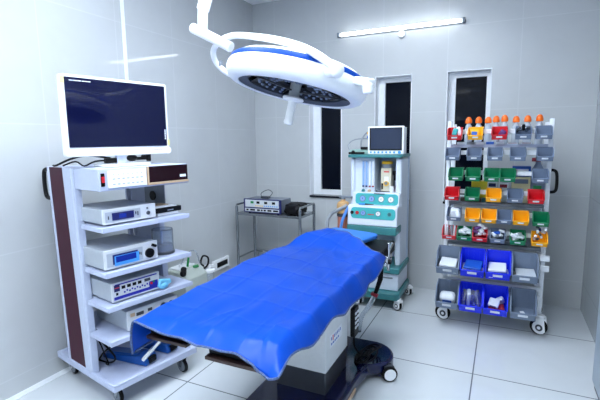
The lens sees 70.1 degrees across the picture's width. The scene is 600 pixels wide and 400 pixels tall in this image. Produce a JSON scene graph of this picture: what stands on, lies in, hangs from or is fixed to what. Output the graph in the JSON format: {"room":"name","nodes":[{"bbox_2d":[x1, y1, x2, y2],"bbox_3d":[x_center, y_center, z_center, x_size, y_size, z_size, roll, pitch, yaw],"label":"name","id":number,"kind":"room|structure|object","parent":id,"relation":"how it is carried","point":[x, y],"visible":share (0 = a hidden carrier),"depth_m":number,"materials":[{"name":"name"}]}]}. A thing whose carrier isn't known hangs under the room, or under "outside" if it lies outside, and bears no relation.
{"room":"operating room","nodes":[
{"label":"operating room","id":0,"kind":"room"},
{"bbox_2d":[0,0,258,399],"bbox_3d":[-1.922,-0.309,2.466,0.100,3.170,6.250,3,9,25],"label":"wall","id":1,"kind":"structure","parent":0,"point":[211,116],"depth_m":3.14,"materials":[{"name":"paint"}]},
{"bbox_2d":[6,366,70,399],"bbox_3d":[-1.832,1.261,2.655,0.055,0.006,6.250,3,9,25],"label":"baseboard","id":2,"kind":"structure","parent":1,"relation":"attached to","point":[64,371],"depth_m":2.85,"materials":[{"name":"white"}]},
{"bbox_2d":[120,0,133,161],"bbox_3d":[-1.375,-0.486,3.484,0.006,3.120,0.035,3,9,25],"label":"trim","id":3,"kind":"structure","parent":1,"relation":"attached to","point":[121,1],"depth_m":3.37,"materials":[{"name":"metal"}]},
{"bbox_2d":[212,255,228,271],"bbox_3d":[-0.865,0.693,4.675,0.033,0.110,0.280,3,9,25],"label":"wall outlet","id":4,"kind":"object","parent":1,"relation":"attached to","point":[220,263],"visible":0.85,"depth_m":4.66,"materials":[{"name":"white plastic"}]},
{"bbox_2d":[244,0,276,4],"bbox_3d":[-0.289,-1.855,1.569,3.665,0.100,6.650,3,9,25],"label":"ceiling","id":5,"kind":"structure","parent":0,"point":[252,2],"depth_m":4.90,"materials":[{"name":"paint"}]},
{"bbox_2d":[189,0,374,124],"bbox_3d":[-0.155,-1.112,2.028,1.112,1.502,0.675,3,9,25],"label":"light","id":6,"kind":"object","parent":5,"relation":"hanging from","point":[302,74],"visible":1,"depth_m":1.84,"materials":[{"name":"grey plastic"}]},
{"bbox_2d":[17,287,597,399],"bbox_3d":[-0.247,1.383,2.027,3.665,0.100,6.650,3,9,25],"label":"floor","id":7,"kind":"structure","parent":0,"point":[465,355],"depth_m":3.03,"materials":[{"name":"tile"}]},
{"bbox_2d":[42,163,196,399],"bbox_3d":[-1.207,0.488,2.896,0.763,1.452,0.610,5,10,37],"label":"trolley","id":8,"kind":"object","parent":7,"relation":"on","point":[144,183],"visible":0.77,"depth_m":2.67,"materials":[{"name":"silver metal"}]},
{"bbox_2d":[52,156,110,166],"bbox_3d":[-1.350,-0.240,2.609,0.414,0.075,0.090,0,8,8],"label":"cable","id":9,"kind":"object","parent":8,"relation":"on","point":[72,158],"visible":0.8,"depth_m":2.58,"materials":[{"name":"black plastic"}]},
{"bbox_2d":[98,341,115,364],"bbox_3d":[-1.307,0.971,2.835,0.134,0.195,0.341,-5,9,-28],"label":"cable","id":10,"kind":"object","parent":8,"relation":"on","point":[107,362],"visible":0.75,"depth_m":2.75,"materials":[{"name":"black plastic"}]},
{"bbox_2d":[90,310,129,347],"bbox_3d":[-1.133,0.787,2.885,0.560,0.030,0.600,5,10,37],"label":"shelf","id":11,"kind":"object","parent":8,"relation":"attached to","point":[112,335],"depth_m":2.62,"materials":[{"name":"metal"}]},
{"bbox_2d":[56,73,170,166],"bbox_3d":[-1.109,-0.468,2.611,0.200,0.514,0.681,5,10,37],"label":"monitor","id":12,"kind":"object","parent":8,"relation":"on","point":[99,116],"visible":1,"depth_m":2.54,"materials":[{"name":"white plastic"}]},
{"bbox_2d":[81,199,155,225],"bbox_3d":[-1.153,0.072,2.668,0.361,0.094,0.345,5,10,37],"label":"endoscopy control unit","id":13,"kind":"object","parent":8,"relation":"on","point":[123,210],"visible":0.94,"depth_m":2.56,"materials":[{"name":"white plastic"}]},
{"bbox_2d":[83,233,157,270],"bbox_3d":[-1.159,0.321,2.701,0.390,0.120,0.352,5,10,37],"label":"source","id":14,"kind":"object","parent":8,"relation":"on","point":[115,251],"visible":0.88,"depth_m":2.59,"materials":[{"name":"white plastic"}]},
{"bbox_2d":[145,248,154,257],"bbox_3d":[-0.941,0.331,2.681,0.013,0.060,0.060,5,10,37],"label":"socket","id":15,"kind":"object","parent":14,"relation":"attached to","point":[149,252],"depth_m":2.68,"materials":[{"name":"black plastic"}]},
{"bbox_2d":[90,268,158,302],"bbox_3d":[-1.142,0.521,2.738,0.362,0.120,0.322,5,10,37],"label":"insufflator","id":16,"kind":"object","parent":8,"relation":"on","point":[115,289],"visible":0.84,"depth_m":2.61,"materials":[{"name":"white plastic"}]},
{"bbox_2d":[103,346,156,365],"bbox_3d":[-1.127,1.027,2.853,0.380,0.065,0.110,2,9,20],"label":"foot pedal","id":17,"kind":"object","parent":8,"relation":"on","point":[124,354],"visible":0.89,"depth_m":2.81,"materials":[{"name":"blue plastic"}]},
{"bbox_2d":[81,212,188,233],"bbox_3d":[-1.142,0.118,2.790,0.560,0.030,0.600,5,10,37],"label":"shelf","id":18,"kind":"object","parent":8,"relation":"attached to","point":[94,227],"depth_m":2.56,"materials":[{"name":"metal"}]},
{"bbox_2d":[97,293,176,330],"bbox_3d":[-1.083,0.709,2.856,0.383,0.130,0.365,5,10,37],"label":"console","id":19,"kind":"object","parent":8,"relation":"on","point":[123,318],"visible":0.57,"depth_m":2.69,"materials":[{"name":"grey plastic"}]},
{"bbox_2d":[85,249,190,278],"bbox_3d":[-1.139,0.379,2.827,0.560,0.030,0.600,5,10,37],"label":"shelf","id":20,"kind":"object","parent":8,"relation":"attached to","point":[178,254],"depth_m":2.60,"materials":[{"name":"metal"}]},
{"bbox_2d":[88,275,192,313],"bbox_3d":[-1.136,0.581,2.855,0.560,0.030,0.600,5,10,37],"label":"shelf","id":21,"kind":"object","parent":8,"relation":"attached to","point":[177,283],"depth_m":2.64,"materials":[{"name":"metal"}]},
{"bbox_2d":[143,341,177,352],"bbox_3d":[-1.004,1.003,3.010,0.320,0.065,0.110,3,9,23],"label":"foot pedal","id":22,"kind":"object","parent":8,"relation":"on","point":[162,347],"visible":0.46,"depth_m":2.93,"materials":[{"name":"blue plastic"}]},
{"bbox_2d":[151,227,174,254],"bbox_3d":[-0.924,0.274,2.881,0.150,0.165,0.150,3,9,25],"label":"plastic jar","id":23,"kind":"object","parent":8,"relation":"on","point":[163,235],"visible":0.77,"depth_m":2.83,"materials":[{"name":"clear plastic"}]},
{"bbox_2d":[157,278,170,288],"bbox_3d":[-0.878,0.537,2.770,0.038,0.072,0.096,5,10,37],"label":"plastic cup","id":24,"kind":"object","parent":8,"relation":"on","point":[162,283],"visible":1,"depth_m":2.75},
{"bbox_2d":[155,203,180,215],"bbox_3d":[-0.943,0.058,2.869,0.212,0.058,0.200,5,10,37],"label":"box","id":25,"kind":"object","parent":8,"relation":"on","point":[160,208],"visible":0.63,"depth_m":2.82,"materials":[{"name":"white plastic"}]},
{"bbox_2d":[168,250,214,297],"bbox_3d":[-0.984,0.755,3.948,0.260,0.623,0.478,3,9,25],"label":"machine","id":26,"kind":"object","parent":7,"relation":"on","point":[194,272],"visible":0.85,"depth_m":3.84,"materials":[{"name":"white plastic"}]},
{"bbox_2d":[203,264,214,273],"bbox_3d":[-0.883,0.644,4.056,0.148,0.070,0.148,3,9,25],"label":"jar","id":27,"kind":"object","parent":26,"relation":"on","point":[209,268],"depth_m":4.03,"materials":[{"name":"white plastic"}]},
{"bbox_2d":[141,239,397,399],"bbox_3d":[0.079,0.805,2.655,0.907,0.860,1.955,3,9,25],"label":"table","id":28,"kind":"object","parent":7,"relation":"on","point":[328,370],"visible":0.45,"depth_m":2.55,"materials":[{"name":"grey plastic"}]},
{"bbox_2d":[130,228,386,380],"bbox_3d":[-0.040,0.471,2.558,0.814,0.243,1.873,3,9,25],"label":"sheet","id":29,"kind":"object","parent":28,"relation":"on","point":[274,305],"visible":1,"depth_m":2.07,"materials":[{"name":"fabric"}]},
{"bbox_2d":[350,304,358,337],"bbox_3d":[0.362,0.798,2.824,0.034,0.200,0.090,3,9,25],"label":"remote control","id":30,"kind":"object","parent":28,"relation":"hanging from","point":[354,311],"visible":1,"depth_m":2.79,"materials":[{"name":"black plastic"}]},
{"bbox_2d":[333,227,377,242],"bbox_3d":[0.357,0.281,3.370,0.440,0.052,0.300,6,10,40],"label":"cushion","id":31,"kind":"object","parent":28,"relation":"on","point":[366,237],"visible":0.41,"depth_m":3.29,"materials":[{"name":"fabric"}]},
{"bbox_2d":[353,337,381,363],"bbox_3d":[0.458,0.980,2.878,0.176,0.180,0.278,3,9,25],"label":"cable","id":32,"kind":"object","parent":28,"relation":"on","point":[358,356],"visible":0.99,"depth_m":2.83,"materials":[{"name":"black rubber"}]},
{"bbox_2d":[370,266,383,297],"bbox_3d":[0.534,0.563,2.959,0.088,0.228,0.030,3,9,25],"label":"strap","id":33,"kind":"object","parent":28,"relation":"hanging from","point":[380,277],"visible":0.87,"depth_m":2.95,"materials":[{"name":"black rubber"}]},
{"bbox_2d":[358,296,375,332],"bbox_3d":[0.468,0.803,3.020,0.141,0.290,0.045,3,9,25],"label":"tube","id":34,"kind":"object","parent":33,"relation":"hanging from","point":[372,299],"visible":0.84,"depth_m":3.01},
{"bbox_2d":[235,201,314,264],"bbox_3d":[-0.267,0.484,4.772,0.806,0.911,0.396,3,9,25],"label":"table","id":35,"kind":"object","parent":7,"relation":"on","point":[299,216],"visible":0.38,"depth_m":4.71,"materials":[{"name":"silver metal"}]},
{"bbox_2d":[244,196,290,213],"bbox_3d":[-0.357,0.053,4.720,0.462,0.156,0.252,3,9,25],"label":"electrosurgical unit","id":36,"kind":"object","parent":35,"relation":"on","point":[273,205],"visible":0.91,"depth_m":4.61,"materials":[{"name":"white metal"}]},
{"bbox_2d":[284,202,307,214],"bbox_3d":[-0.040,0.087,4.575,0.202,0.125,0.275,3,9,25],"label":"bag","id":37,"kind":"object","parent":35,"relation":"on","point":[292,208],"visible":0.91,"depth_m":4.48,"materials":[{"name":"black plastic"}]},
{"bbox_2d":[326,153,412,309],"bbox_3d":[0.690,0.272,4.258,0.796,1.450,0.564,3,9,25],"label":"machine","id":38,"kind":"object","parent":7,"relation":"on","point":[372,175],"visible":0.82,"depth_m":4.07,"materials":[{"name":"teal plastic"}]},
{"bbox_2d":[338,217,347,228],"bbox_3d":[0.428,0.215,4.244,0.112,0.175,0.112,3,9,25],"label":"canister","id":39,"kind":"object","parent":38,"relation":"on","point":[345,223],"depth_m":4.20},
{"bbox_2d":[337,199,348,213],"bbox_3d":[0.426,0.062,4.222,0.128,0.140,0.128,3,9,25],"label":"bottle","id":40,"kind":"object","parent":38,"relation":"on","point":[342,205],"depth_m":4.17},
{"bbox_2d":[348,132,367,153],"bbox_3d":[0.572,-0.562,4.190,0.231,0.223,0.148,3,9,25],"label":"tray","id":41,"kind":"object","parent":38,"relation":"on","point":[363,150],"visible":0.87,"depth_m":4.16,"materials":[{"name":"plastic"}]},
{"bbox_2d":[349,149,367,153],"bbox_3d":[0.595,-0.478,4.213,0.195,0.050,0.110,3,9,25],"label":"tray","id":42,"kind":"object","parent":38,"relation":"on","point":[365,151],"depth_m":4.15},
{"bbox_2d":[347,224,400,235],"bbox_3d":[0.701,0.268,4.058,0.470,0.074,0.210,3,9,25],"label":"tray","id":43,"kind":"object","parent":38,"relation":"on","point":[380,229],"depth_m":3.94,"materials":[{"name":"teal plastic"}]},
{"bbox_2d":[348,153,409,157],"bbox_3d":[0.780,-0.437,4.189,0.520,0.029,0.425,3,9,25],"label":"shelf","id":44,"kind":"object","parent":38,"relation":"attached to","point":[407,155],"depth_m":4.02,"materials":[{"name":"teal plastic"}]},
{"bbox_2d":[367,126,406,153],"bbox_3d":[0.822,-0.568,4.074,0.365,0.262,0.160,3,9,25],"label":"patient monitor","id":45,"kind":"object","parent":38,"relation":"on","point":[381,139],"visible":0.99,"depth_m":4.00,"materials":[{"name":"white plastic"}]},
{"bbox_2d":[435,118,558,334],"bbox_3d":[1.698,0.190,3.733,0.892,1.735,0.537,3,9,25],"label":"rack","id":46,"kind":"object","parent":7,"relation":"on","point":[540,327],"visible":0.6,"depth_m":3.49,"materials":[{"name":"white metal"}]},
{"bbox_2d":[435,278,460,309],"bbox_3d":[1.262,0.802,3.654,0.186,0.208,0.224,3,9,25],"label":"storage bin","id":47,"kind":"object","parent":46,"relation":"on","point":[442,284],"visible":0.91,"depth_m":3.70,"materials":[{"name":"plastic"}]},
{"bbox_2d":[440,290,455,302],"bbox_3d":[1.257,0.828,3.645,0.125,0.103,0.103,3,9,25],"label":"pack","id":48,"kind":"object","parent":47,"relation":"in","point":[445,296],"visible":0.86,"depth_m":3.61},
{"bbox_2d":[435,245,461,274],"bbox_3d":[1.255,0.505,3.613,0.186,0.208,0.224,3,9,25],"label":"storage bin","id":49,"kind":"object","parent":46,"relation":"on","point":[449,251],"visible":0.86,"depth_m":3.65,"materials":[{"name":"plastic"}]},
{"label":"pack","id":50,"kind":"object","parent":49,"relation":"in","visible":0},
{"label":"pack","id":51,"kind":"object","parent":50,"relation":"on","visible":0},
{"bbox_2d":[439,257,457,267],"bbox_3d":[1.253,0.524,3.611,0.132,0.048,0.149,3,9,27],"label":"pack","id":52,"kind":"object","parent":51,"relation":"on","point":[445,261],"visible":1,"depth_m":3.59},
{"bbox_2d":[442,224,457,239],"bbox_3d":[1.267,0.272,3.624,0.116,0.104,0.132,3,9,25],"label":"storage bin","id":53,"kind":"object","parent":46,"relation":"on","point":[448,236],"visible":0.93,"depth_m":3.60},
{"bbox_2d":[444,186,459,199],"bbox_3d":[1.272,-0.056,3.573,0.116,0.104,0.132,3,9,25],"label":"storage bin","id":54,"kind":"object","parent":46,"relation":"on","point":[451,192],"visible":1,"depth_m":3.61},
{"bbox_2d":[445,147,460,159],"bbox_3d":[1.262,-0.381,3.530,0.116,0.104,0.132,3,9,25],"label":"storage bin","id":55,"kind":"object","parent":46,"relation":"on","point":[451,153],"visible":1,"depth_m":3.56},
{"bbox_2d":[446,207,461,220],"bbox_3d":[1.293,0.117,3.589,0.116,0.104,0.132,3,9,25],"label":"storage bin","id":56,"kind":"object","parent":46,"relation":"on","point":[448,217],"visible":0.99,"depth_m":3.57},
{"bbox_2d":[447,127,462,139],"bbox_3d":[1.269,-0.543,3.503,0.116,0.104,0.132,3,9,25],"label":"storage bin","id":57,"kind":"object","parent":46,"relation":"on","point":[450,136],"visible":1,"depth_m":3.48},
{"bbox_2d":[448,167,463,180],"bbox_3d":[1.291,-0.215,3.540,0.116,0.104,0.132,3,9,25],"label":"storage bin","id":58,"kind":"object","parent":46,"relation":"on","point":[454,173],"visible":1,"depth_m":3.57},
{"bbox_2d":[456,225,471,240],"bbox_3d":[1.373,0.278,3.574,0.116,0.104,0.132,3,9,25],"label":"storage bin","id":59,"kind":"object","parent":46,"relation":"on","point":[467,237],"visible":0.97,"depth_m":3.55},
{"bbox_2d":[464,117,471,144],"bbox_3d":[1.452,-0.593,3.691,0.060,0.242,0.060,3,9,25],"label":"wash bottle","id":60,"kind":"object","parent":46,"relation":"on","point":[468,121],"visible":0.68,"depth_m":3.67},
{"bbox_2d":[458,281,483,313],"bbox_3d":[1.429,0.811,3.575,0.186,0.208,0.224,3,9,25],"label":"storage bin","id":61,"kind":"object","parent":46,"relation":"on","point":[475,286],"visible":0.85,"depth_m":3.60,"materials":[{"name":"plastic"}]},
{"bbox_2d":[464,187,480,200],"bbox_3d":[1.413,-0.049,3.507,0.116,0.104,0.132,3,9,25],"label":"storage bin","id":62,"kind":"object","parent":46,"relation":"on","point":[471,193],"visible":1,"depth_m":3.54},
{"bbox_2d":[460,247,485,277],"bbox_3d":[1.427,0.514,3.532,0.186,0.208,0.224,3,9,25],"label":"storage bin","id":63,"kind":"object","parent":46,"relation":"on","point":[470,253],"visible":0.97,"depth_m":3.58,"materials":[{"name":"plastic"}]},
{"bbox_3d":[1.432,0.585,3.538,0.148,0.018,0.150,6,17,26],"label":"pack","id":64,"kind":"object","parent":63,"relation":"in","visible":0},
{"label":"pack","id":65,"kind":"object","parent":64,"relation":"on","visible":0},
{"bbox_2d":[463,259,482,270],"bbox_3d":[1.428,0.533,3.528,0.132,0.046,0.149,4,9,30],"label":"pack","id":66,"kind":"object","parent":65,"relation":"on","point":[469,264],"visible":1,"depth_m":3.51},
{"bbox_2d":[465,207,480,222],"bbox_3d":[1.423,0.124,3.528,0.116,0.104,0.132,3,9,25],"label":"storage bin","id":67,"kind":"object","parent":46,"relation":"on","point":[471,214],"visible":1,"depth_m":3.57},
{"bbox_2d":[465,167,480,180],"bbox_3d":[1.410,-0.209,3.485,0.116,0.104,0.132,3,9,25],"label":"storage bin","id":68,"kind":"object","parent":46,"relation":"on","point":[471,173],"visible":1,"depth_m":3.52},
{"bbox_2d":[466,147,482,160],"bbox_3d":[1.410,-0.373,3.460,0.116,0.104,0.132,3,9,25],"label":"storage bin","id":69,"kind":"object","parent":46,"relation":"on","point":[473,153],"visible":1,"depth_m":3.49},
{"bbox_2d":[467,127,483,139],"bbox_3d":[1.410,-0.535,3.436,0.116,0.104,0.132,3,9,25],"label":"storage bin","id":70,"kind":"object","parent":46,"relation":"on","point":[480,136],"visible":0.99,"depth_m":3.41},
{"bbox_2d":[471,180,487,197],"bbox_3d":[1.566,-0.082,3.735,0.130,0.175,0.080,3,9,25],"label":"box","id":71,"kind":"object","parent":46,"relation":"on","point":[481,183],"visible":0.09,"depth_m":3.69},
{"bbox_2d":[472,227,487,241],"bbox_3d":[1.482,0.284,3.523,0.116,0.104,0.132,3,9,25],"label":"storage bin","id":72,"kind":"object","parent":46,"relation":"on","point":[483,238],"visible":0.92,"depth_m":3.50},
{"bbox_2d":[484,117,491,143],"bbox_3d":[1.591,-0.584,3.626,0.060,0.239,0.060,5,10,35],"label":"wash bottle","id":73,"kind":"object","parent":46,"relation":"on","point":[487,137],"visible":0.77,"depth_m":3.60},
{"bbox_2d":[481,208,496,223],"bbox_3d":[1.534,0.130,3.475,0.116,0.104,0.132,3,9,25],"label":"storage bin","id":74,"kind":"object","parent":46,"relation":"on","point":[487,215],"visible":0.98,"depth_m":3.51,"materials":[{"name":"plastic"}]},
{"bbox_2d":[484,168,499,181],"bbox_3d":[1.535,-0.202,3.426,0.116,0.104,0.132,3,9,25],"label":"storage bin","id":75,"kind":"object","parent":46,"relation":"on","point":[490,174],"visible":1,"depth_m":3.46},
{"bbox_2d":[485,188,501,201],"bbox_3d":[1.556,-0.041,3.439,0.116,0.104,0.132,3,9,25],"label":"storage bin","id":76,"kind":"object","parent":46,"relation":"on","point":[492,194],"visible":1,"depth_m":3.47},
{"bbox_2d":[448,237,540,251],"bbox_3d":[1.697,0.358,3.764,0.715,0.026,0.412,3,9,25],"label":"shelf","id":77,"kind":"object","parent":46,"relation":"attached to","point":[450,241],"depth_m":3.60,"materials":[{"name":"grey metal"}]},
{"bbox_2d":[487,147,502,160],"bbox_3d":[1.548,-0.366,3.396,0.116,0.104,0.132,3,9,25],"label":"storage bin","id":78,"kind":"object","parent":46,"relation":"on","point":[493,153],"visible":1,"depth_m":3.43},
{"bbox_2d":[482,284,508,316],"bbox_3d":[1.597,0.820,3.496,0.186,0.208,0.224,3,9,25],"label":"storage bin","id":79,"kind":"object","parent":46,"relation":"on","point":[494,291],"visible":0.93,"depth_m":3.55,"materials":[{"name":"plastic"}]},
{"bbox_2d":[488,304,504,310],"bbox_3d":[1.608,0.881,3.509,0.122,0.050,0.080,2,9,20],"label":"pack","id":80,"kind":"object","parent":79,"relation":"in","point":[501,306],"visible":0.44,"depth_m":3.48},
{"bbox_2d":[488,297,499,307],"bbox_3d":[1.584,0.839,3.494,0.085,0.066,0.078,5,10,34],"label":"pack","id":81,"kind":"object","parent":80,"relation":"on","point":[493,302],"visible":1,"depth_m":3.48},
{"bbox_2d":[491,116,499,143],"bbox_3d":[1.646,-0.585,3.599,0.060,0.246,0.060,-1,8,-5],"label":"wash bottle","id":82,"kind":"object","parent":46,"relation":"on","point":[496,119],"visible":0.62,"depth_m":3.58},
{"bbox_2d":[449,196,543,208],"bbox_3d":[1.692,0.011,3.715,0.715,0.026,0.412,3,9,25],"label":"shelf","id":83,"kind":"object","parent":46,"relation":"attached to","point":[502,204],"depth_m":3.55,"materials":[{"name":"grey metal"}]},
{"bbox_2d":[489,228,505,243],"bbox_3d":[1.600,0.290,3.467,0.116,0.104,0.132,3,9,25],"label":"storage bin","id":84,"kind":"object","parent":46,"relation":"on","point":[501,240],"visible":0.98,"depth_m":3.45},
{"bbox_2d":[485,249,511,280],"bbox_3d":[1.598,0.523,3.452,0.186,0.208,0.224,3,9,25],"label":"storage bin","id":85,"kind":"object","parent":46,"relation":"on","point":[492,255],"visible":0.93,"depth_m":3.50,"materials":[{"name":"plastic"}]},
{"bbox_2d":[491,126,507,139],"bbox_3d":[1.567,-0.527,3.362,0.116,0.104,0.132,3,9,25],"label":"storage bin","id":86,"kind":"object","parent":46,"relation":"on","point":[495,130],"visible":0.99,"depth_m":3.38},
{"bbox_2d":[451,144,547,147],"bbox_3d":[1.686,-0.464,3.647,0.715,0.026,0.412,3,9,25],"label":"shelf","id":87,"kind":"object","parent":46,"relation":"attached to","point":[452,145],"depth_m":3.44,"materials":[{"name":"metal"}]},
{"bbox_2d":[498,182,508,201],"bbox_3d":[1.734,-0.068,3.655,0.075,0.165,0.082,3,9,25],"label":"glove box","id":88,"kind":"object","parent":46,"relation":"on","point":[504,185],"visible":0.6,"depth_m":3.62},
{"bbox_2d":[500,115,507,143],"bbox_3d":[1.704,-0.584,3.572,0.060,0.251,0.060,7,11,44],"label":"wash bottle","id":89,"kind":"object","parent":46,"relation":"on","point":[504,119],"visible":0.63,"depth_m":3.55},
{"bbox_2d":[496,209,512,224],"bbox_3d":[1.636,0.136,3.427,0.116,0.104,0.132,3,9,25],"label":"storage bin","id":90,"kind":"object","parent":46,"relation":"on","point":[504,216],"visible":1,"depth_m":3.46,"materials":[{"name":"plastic"}]},
{"bbox_2d":[483,235,527,246],"bbox_3d":[1.757,0.347,3.662,0.340,0.040,0.160,3,9,25],"label":"tray","id":91,"kind":"object","parent":46,"relation":"on","point":[507,242],"visible":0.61,"depth_m":3.59,"materials":[{"name":"metal"}]},
{"bbox_2d":[499,168,515,181],"bbox_3d":[1.639,-0.197,3.377,0.116,0.104,0.132,3,9,25],"label":"storage bin","id":92,"kind":"object","parent":46,"relation":"on","point":[506,174],"visible":1,"depth_m":3.41,"materials":[{"name":"plastic"}]},
{"bbox_2d":[507,188,523,202],"bbox_3d":[1.695,-0.034,3.374,0.116,0.104,0.132,3,9,25],"label":"storage bin","id":93,"kind":"object","parent":46,"relation":"on","point":[514,195],"visible":1,"depth_m":3.41,"materials":[{"name":"plastic"}]},
{"bbox_2d":[511,116,519,143],"bbox_3d":[1.782,-0.574,3.536,0.060,0.240,0.060,0,8,5],"label":"wash bottle","id":94,"kind":"object","parent":46,"relation":"on","point":[516,119],"visible":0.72,"depth_m":3.52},
{"bbox_2d":[509,229,525,244],"bbox_3d":[1.732,0.297,3.406,0.116,0.104,0.132,3,9,25],"label":"storage bin","id":95,"kind":"object","parent":46,"relation":"on","point":[519,241],"visible":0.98,"depth_m":3.39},
{"bbox_2d":[510,147,526,160],"bbox_3d":[1.693,-0.358,3.327,0.116,0.104,0.132,3,9,25],"label":"storage bin","id":96,"kind":"object","parent":46,"relation":"on","point":[516,153],"visible":1,"depth_m":3.36,"materials":[{"name":"plastic"}]},
{"bbox_2d":[511,177,530,202],"bbox_3d":[1.852,-0.086,3.596,0.140,0.215,0.052,3,9,25],"label":"pack","id":97,"kind":"object","parent":46,"relation":"on","point":[523,183],"visible":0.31,"depth_m":3.56},
{"bbox_2d":[513,210,528,225],"bbox_3d":[1.742,0.141,3.378,0.116,0.104,0.132,3,9,25],"label":"storage bin","id":98,"kind":"object","parent":46,"relation":"on","point":[520,217],"visible":1,"depth_m":3.41,"materials":[{"name":"plastic"}]},
{"bbox_2d":[512,166,530,176],"bbox_3d":[1.896,-0.141,3.678,0.140,0.300,0.072,3,9,25],"label":"box","id":99,"kind":"object","parent":46,"relation":"on","point":[518,168],"visible":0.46,"depth_m":3.63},
{"bbox_2d":[510,287,536,321],"bbox_3d":[1.776,0.830,3.412,0.186,0.208,0.224,3,9,25],"label":"storage bin","id":100,"kind":"object","parent":46,"relation":"on","point":[521,299],"visible":1,"depth_m":3.47,"materials":[{"name":"plastic"}]},
{"bbox_2d":[515,126,531,138],"bbox_3d":[1.718,-0.519,3.292,0.116,0.104,0.132,3,9,25],"label":"storage bin","id":101,"kind":"object","parent":46,"relation":"on","point":[520,135],"visible":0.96,"depth_m":3.26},
{"bbox_2d":[511,251,538,283],"bbox_3d":[1.769,0.533,3.371,0.186,0.208,0.224,3,9,25],"label":"storage bin","id":102,"kind":"object","parent":46,"relation":"on","point":[526,260],"visible":0.91,"depth_m":3.42,"materials":[{"name":"plastic"}]},
{"label":"pack","id":103,"kind":"object","parent":102,"relation":"in","visible":0},
{"bbox_2d":[515,268,535,276],"bbox_3d":[1.774,0.578,3.371,0.140,0.041,0.150,2,9,21],"label":"pack","id":104,"kind":"object","parent":103,"relation":"on","point":[518,271],"visible":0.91,"depth_m":3.37,"materials":[{"name":"white paper"}]},
{"bbox_2d":[522,115,531,141],"bbox_3d":[1.858,-0.571,3.500,0.060,0.242,0.060,-6,10,-35],"label":"wash bottle","id":105,"kind":"object","parent":46,"relation":"on","point":[527,119],"visible":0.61,"depth_m":3.48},
{"bbox_2d":[527,189,544,203],"bbox_3d":[1.825,-0.026,3.313,0.116,0.104,0.132,3,9,25],"label":"storage bin","id":106,"kind":"object","parent":46,"relation":"on","point":[535,196],"visible":1,"depth_m":3.35,"materials":[{"name":"plastic"}]},
{"bbox_2d":[529,158,544,190],"bbox_3d":[1.963,-0.161,3.543,0.116,0.375,0.118,3,9,25],"label":"storage bin","id":107,"kind":"object","parent":46,"relation":"on","point":[538,164],"visible":0.27,"depth_m":3.50,"materials":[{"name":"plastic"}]},
{"bbox_2d":[534,114,543,143],"bbox_3d":[1.935,-0.569,3.464,0.060,0.246,0.060,1,8,15],"label":"wash bottle","id":108,"kind":"object","parent":46,"relation":"on","point":[539,118],"visible":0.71,"depth_m":3.44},
{"bbox_2d":[531,230,547,246],"bbox_3d":[1.868,0.304,3.342,0.116,0.104,0.132,3,9,25],"label":"storage bin","id":109,"kind":"object","parent":46,"relation":"on","point":[543,242],"visible":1,"depth_m":3.37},
{"bbox_2d":[531,168,548,182],"bbox_3d":[1.841,-0.186,3.282,0.116,0.104,0.132,3,9,25],"label":"storage bin","id":110,"kind":"object","parent":46,"relation":"on","point":[539,175],"visible":1,"depth_m":3.31,"materials":[{"name":"plastic"}]},
{"bbox_2d":[532,211,549,226],"bbox_3d":[1.865,0.148,3.320,0.116,0.104,0.132,3,9,25],"label":"storage bin","id":111,"kind":"object","parent":46,"relation":"on","point":[539,218],"visible":1,"depth_m":3.35,"materials":[{"name":"plastic"}]},
{"bbox_2d":[535,125,552,138],"bbox_3d":[1.841,-0.512,3.234,0.116,0.104,0.132,3,9,25],"label":"storage bin","id":112,"kind":"object","parent":46,"relation":"on","point":[541,131],"visible":1,"depth_m":3.26,"materials":[{"name":"plastic"}]},
{"bbox_2d":[536,147,553,160],"bbox_3d":[1.858,-0.349,3.250,0.116,0.104,0.132,3,9,25],"label":"storage bin","id":113,"kind":"object","parent":46,"relation":"on","point":[542,153],"visible":1,"depth_m":3.27,"materials":[{"name":"plastic"}]},
{"bbox_2d":[592,297,599,399],"bbox_3d":[1.821,0.843,2.444,0.126,0.800,0.534,3,9,25],"label":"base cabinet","id":114,"kind":"object","parent":7,"relation":"on","point":[596,367],"visible":1,"depth_m":2.65,"materials":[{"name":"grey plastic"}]},
{"bbox_2d":[252,0,599,308],"bbox_3d":[1.068,-0.648,4.593,3.665,3.170,0.200,3,9,25],"label":"wall","id":115,"kind":"structure","parent":0,"point":[543,56],"depth_m":4.25,"materials":[{"name":"paint"}]},
{"bbox_2d":[309,105,341,198],"bbox_3d":[0.318,-0.687,4.912,0.396,1.314,0.180,3,9,25],"label":"window","id":116,"kind":"structure","parent":115,"relation":"in","point":[325,124],"depth_m":4.98,"materials":[{"name":"plastic"}]},
{"bbox_2d":[374,74,411,187],"bbox_3d":[1.005,-0.650,4.589,0.385,1.314,0.180,3,9,25],"label":"window","id":117,"kind":"structure","parent":115,"relation":"in","point":[393,93],"depth_m":4.58,"materials":[{"name":"glass"}]},
{"bbox_2d":[337,17,465,37],"bbox_3d":[0.987,-1.699,4.331,1.284,0.118,0.060,3,9,25],"label":"tube light","id":118,"kind":"object","parent":115,"relation":"attached to","point":[401,34],"visible":1,"depth_m":4.31,"materials":[{"name":"white glass"}]},
{"bbox_2d":[443,68,491,205],"bbox_3d":[1.669,-0.615,4.277,0.405,1.314,0.180,3,9,25],"label":"window","id":119,"kind":"structure","parent":115,"relation":"in","point":[468,94],"depth_m":4.28,"materials":[{"name":"glass"}]},
{"bbox_2d":[580,75,599,341],"bbox_3d":[1.301,-0.136,0.952,0.100,3.170,6.250,3,9,25],"label":"wall","id":120,"kind":"structure","parent":0,"point":[590,294],"depth_m":3.61,"materials":[{"name":"paint"}]},
{"label":"pack","id":121,"kind":"object","parent":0,"visible":0},
{"label":"pack","id":122,"kind":"object","parent":121,"relation":"on","visible":0},
{"bbox_2d":[488,262,505,272],"bbox_3d":[1.591,0.542,3.452,0.132,0.049,0.150,3,9,25],"label":"pack","id":123,"kind":"object","parent":122,"relation":"on","point":[492,266],"visible":1,"depth_m":3.43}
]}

